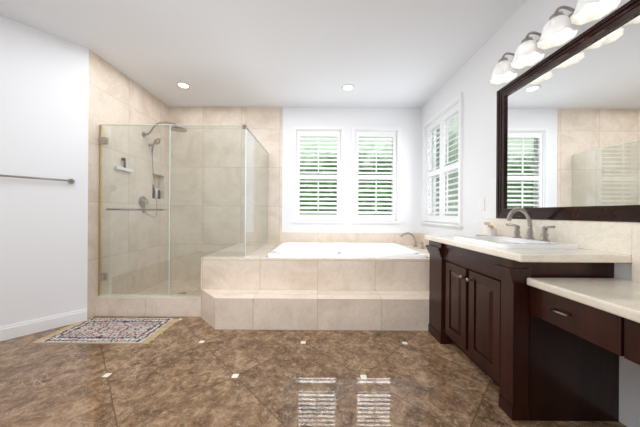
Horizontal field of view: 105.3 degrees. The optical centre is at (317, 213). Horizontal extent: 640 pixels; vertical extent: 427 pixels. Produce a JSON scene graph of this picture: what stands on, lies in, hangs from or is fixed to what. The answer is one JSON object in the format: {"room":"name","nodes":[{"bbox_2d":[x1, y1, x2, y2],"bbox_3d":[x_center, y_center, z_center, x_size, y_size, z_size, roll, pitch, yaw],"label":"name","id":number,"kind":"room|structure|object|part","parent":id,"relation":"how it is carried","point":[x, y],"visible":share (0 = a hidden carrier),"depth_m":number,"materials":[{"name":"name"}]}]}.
{"room":"bathroom","nodes":[
{"label":"bathroom","id":0,"kind":"room"},
{"bbox_2d":[0,15,88,326],"bbox_3d":[-2.961,-0.299,1.800,0.107,2.742,1.840,0,0,40],"label":"wall","id":1,"kind":"structure","parent":0,"point":[44,89],"depth_m":2.23,"materials":[{"name":"white paint"}]},
{"bbox_2d":[0,174,74,183],"bbox_3d":[-2.596,-0.316,2.107,0.052,0.048,0.707,0,0,40],"label":"towel rail","id":2,"kind":"object","parent":1,"relation":"attached to","point":[71,181],"visible":0.98,"depth_m":2.19,"materials":[{"name":"silver metal"}]},
{"bbox_2d":[0,309,86,340],"bbox_3d":[-2.893,1.015,1.793,0.018,0.115,1.747,0,0,40],"label":"baseboard","id":3,"kind":"structure","parent":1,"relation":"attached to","point":[31,327],"depth_m":2.22,"materials":[{"name":"white paint"}]},
{"bbox_2d":[87,49,168,319],"bbox_3d":[-2.373,-0.295,3.140,0.090,2.742,1.340,0,0,0],"label":"tiled wall","id":4,"kind":"structure","parent":0,"point":[116,96],"depth_m":2.92,"materials":[{"name":"beige tile"}]},
{"bbox_2d":[152,175,158,188],"bbox_3d":[-2.415,-0.390,3.560,0.005,0.350,0.260,0,0,0],"label":"wall niche","id":5,"kind":"object","parent":4,"relation":"attached to","point":[156,180],"depth_m":3.62,"materials":[{"name":"beige tile"}]},
{"bbox_2d":[0,0,526,107],"bbox_3d":[-0.917,-1.708,1.055,5.655,0.100,6.110,0,0,0],"label":"ceiling","id":6,"kind":"structure","parent":0,"point":[321,53],"depth_m":2.37,"materials":[{"name":"white paint"}]},
{"bbox_2d":[176,82,190,88],"bbox_3d":[-1.740,-1.657,3.160,0.170,0.010,0.170,0,0,0],"label":"recessed light","id":7,"kind":"object","parent":6,"relation":"in","point":[183,85],"visible":1,"depth_m":3.16,"materials":[{"name":"white paint"}]},
{"bbox_2d":[341,84,353,90],"bbox_3d":[0.390,-1.644,3.190,0.170,0.010,0.170,0,0,0],"label":"recessed light","id":8,"kind":"object","parent":6,"relation":"in","point":[347,87],"visible":1,"depth_m":3.19,"materials":[{"name":"white paint"}]},
{"bbox_2d":[0,316,626,426],"bbox_3d":[-0.934,1.134,1.055,5.655,0.100,6.110,0,0,0],"label":"floor","id":9,"kind":"structure","parent":0,"point":[191,372],"depth_m":1.57,"materials":[{"name":"brown tile"}]},
{"bbox_2d":[32,318,178,343],"bbox_3d":[-1.897,1.074,2.262,0.990,0.008,0.476,0,0,0],"label":"rug","id":10,"kind":"object","parent":9,"relation":"on","point":[121,330],"visible":1,"depth_m":2.21,"materials":[{"name":"multicoloured fabric"}]},
{"bbox_2d":[95,122,268,316],"bbox_3d":[-1.584,-0.070,3.163,1.637,2.300,1.266,0,0,0],"label":"shower","id":11,"kind":"object","parent":9,"relation":"on","point":[173,298],"visible":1,"depth_m":2.60,"materials":[{"name":"clear glass"}]},
{"bbox_3d":[-1.910,-0.042,2.580,0.580,0.023,0.100,0,0,0],"label":"door handle","id":12,"kind":"part","parent":11,"relation":"part of","materials":[{"name":"silver metal"}]},
{"bbox_3d":[-1.946,-0.038,2.600,0.732,1.808,0.010,0,0,0],"label":"glass door","id":13,"kind":"part","parent":11,"relation":"part of","materials":[{"name":"clear glass"}]},
{"bbox_2d":[201,232,429,330],"bbox_3d":[0.181,0.675,3.037,2.801,0.833,1.518,0,0,0],"label":"tub","id":14,"kind":"object","parent":9,"relation":"on","point":[328,286],"visible":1,"depth_m":2.54,"materials":[{"name":"beige tile"}]},
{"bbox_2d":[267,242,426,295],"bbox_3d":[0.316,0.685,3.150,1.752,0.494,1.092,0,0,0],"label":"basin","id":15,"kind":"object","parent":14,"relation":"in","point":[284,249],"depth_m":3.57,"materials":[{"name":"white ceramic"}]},
{"bbox_2d":[400,232,424,248],"bbox_3d":[1.312,0.370,3.417,0.286,0.211,0.230,0,0,0],"label":"faucet","id":16,"kind":"object","parent":14,"relation":"on","point":[414,246],"depth_m":3.47,"materials":[{"name":"silver metal"}]},
{"bbox_2d":[426,239,639,420],"bbox_3d":[1.300,0.674,1.266,0.588,0.848,2.032,0,0,0],"label":"bathroom vanity","id":17,"kind":"object","parent":9,"relation":"on","point":[535,320],"depth_m":1.29,"materials":[{"name":"brown wood"}]},
{"bbox_2d":[425,235,636,258],"bbox_3d":[1.308,0.228,1.782,0.578,0.040,1.115,0,0,0],"label":"countertop","id":18,"kind":"structure","parent":17,"relation":"on","point":[513,252],"depth_m":1.33,"materials":[{"name":"beige stone"}]},
{"bbox_2d":[478,221,496,236],"bbox_3d":[1.471,0.132,2.112,0.084,0.115,0.135,0,0,0],"label":"jar","id":19,"kind":"object","parent":18,"relation":"on","point":[490,232],"depth_m":2.06,"materials":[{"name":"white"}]},
{"bbox_2d":[449,235,584,246],"bbox_3d":[1.321,0.255,1.707,0.465,0.146,0.555,0,0,0],"label":"sink","id":20,"kind":"object","parent":18,"relation":"in","point":[489,240],"depth_m":1.63,"materials":[{"name":"white ceramic"}]},
{"bbox_2d":[505,207,560,238],"bbox_3d":[1.432,0.070,1.726,0.190,0.226,0.386,0,0,0],"label":"faucet","id":21,"kind":"object","parent":18,"relation":"on","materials":[{"name":"silver metal"}]},
{"bbox_3d":[1.105,0.452,1.115,0.027,0.010,0.080,0,0,0],"label":"desk handle","id":22,"kind":"part","parent":17,"relation":"part of","materials":[{"name":"silver metal"}]},
{"bbox_3d":[1.357,0.803,1.303,0.473,0.590,0.024,0,0,0],"label":"panel","id":23,"kind":"part","parent":17,"relation":"part of","materials":[{"name":"brown wood"}]},
{"bbox_2d":[282,107,420,232],"bbox_3d":[-0.363,-0.283,3.885,4.230,2.742,0.150,0,0,0],"label":"wall","id":24,"kind":"structure","parent":0,"point":[407,121],"depth_m":3.81,"materials":[{"name":"white paint"}]},
{"bbox_2d":[168,106,282,279],"bbox_3d":[-1.443,-0.290,3.804,1.770,2.742,0.012,0,0,0],"label":"tiled wall","id":25,"kind":"structure","parent":24,"relation":"attached to","point":[264,125],"depth_m":3.80,"materials":[{"name":"beige tile"}]},
{"bbox_2d":[291,126,344,223],"bbox_3d":[0.005,-0.595,3.862,0.827,1.504,0.195,0,0,0],"label":"window","id":26,"kind":"structure","parent":24,"relation":"in","point":[341,130],"depth_m":3.78,"materials":[{"name":"white paint"}]},
{"bbox_2d":[296,131,339,219],"bbox_3d":[0.005,-0.595,3.825,0.681,1.392,0.091,0,0,0],"label":"blinds","id":27,"kind":"object","parent":26,"relation":"attached to","point":[318,134],"visible":1,"depth_m":3.82,"materials":[{"name":"white paint"}]},
{"bbox_2d":[282,232,419,243],"bbox_3d":[0.516,0.696,3.804,2.160,0.795,0.012,0,0,0],"label":"wainscot","id":28,"kind":"structure","parent":24,"relation":"attached to","point":[345,237],"depth_m":3.80,"materials":[{"name":"beige tile"}]},
{"bbox_2d":[350,127,401,223],"bbox_3d":[0.903,-0.590,3.862,0.783,1.504,0.195,0,0,0],"label":"window","id":29,"kind":"structure","parent":24,"relation":"in","point":[397,130],"depth_m":3.78,"materials":[{"name":"white paint"}]},
{"bbox_2d":[355,131,395,219],"bbox_3d":[0.903,-0.590,3.825,0.637,1.392,0.091,0,0,0],"label":"blinds","id":30,"kind":"object","parent":29,"relation":"attached to","point":[376,134],"visible":0.94,"depth_m":3.82,"materials":[{"name":"white paint"}]},
{"bbox_2d":[420,0,639,426],"bbox_3d":[1.677,-0.271,1.055,0.150,2.742,5.510,0,0,0],"label":"wall","id":31,"kind":"structure","parent":0,"point":[470,78],"depth_m":2.31,"materials":[{"name":"white paint"}]},
{"bbox_2d":[420,233,428,245],"bbox_3d":[1.590,0.702,3.071,0.012,0.795,1.453,0,0,0],"label":"wainscot","id":32,"kind":"structure","parent":31,"relation":"attached to","point":[423,239],"depth_m":3.67,"materials":[{"name":"beige tile"}]},
{"bbox_2d":[420,93,462,228],"bbox_3d":[1.656,-0.585,3.195,0.195,1.504,1.014,0,0,0],"label":"window","id":33,"kind":"structure","parent":31,"relation":"in","point":[442,180],"depth_m":3.16,"materials":[{"name":"white paint"}]},
{"bbox_2d":[479,198,484,209],"bbox_3d":[1.594,-0.090,2.380,0.010,0.120,0.080,0,0,0],"label":"switch plate","id":34,"kind":"object","parent":31,"relation":"attached to","point":[481,203],"visible":1,"depth_m":2.37,"materials":[{"name":"white paint"}]},
{"bbox_2d":[489,0,621,84],"bbox_3d":[1.486,-1.161,1.605,0.238,0.214,0.870,0,0,0],"label":"sconce","id":35,"kind":"object","parent":31,"relation":"attached to","point":[559,29],"visible":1,"depth_m":1.51,"materials":[{"name":"white glass"}]},
{"bbox_2d":[481,219,636,254],"bbox_3d":[1.586,0.126,1.782,0.022,0.165,1.115,0,0,0],"label":"backsplash","id":36,"kind":"structure","parent":31,"relation":"attached to","point":[621,238],"depth_m":1.40,"materials":[{"name":"beige stone"}]},
{"bbox_2d":[496,0,639,221],"bbox_3d":[1.586,-0.517,1.300,0.030,1.117,1.700,0,0,0],"label":"mirror","id":37,"kind":"object","parent":31,"relation":"attached to","point":[568,133],"visible":1,"depth_m":1.49,"materials":[{"name":"brown wood"}]},
{"label":"outside","id":38,"kind":"structure","parent":0,"visible":0},
{"bbox_2d":[300,137,391,214],"bbox_3d":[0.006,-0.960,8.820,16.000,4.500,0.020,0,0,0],"label":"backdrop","id":39,"kind":"structure","parent":38,"point":[335,166],"depth_m":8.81,"materials":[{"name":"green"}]}
]}

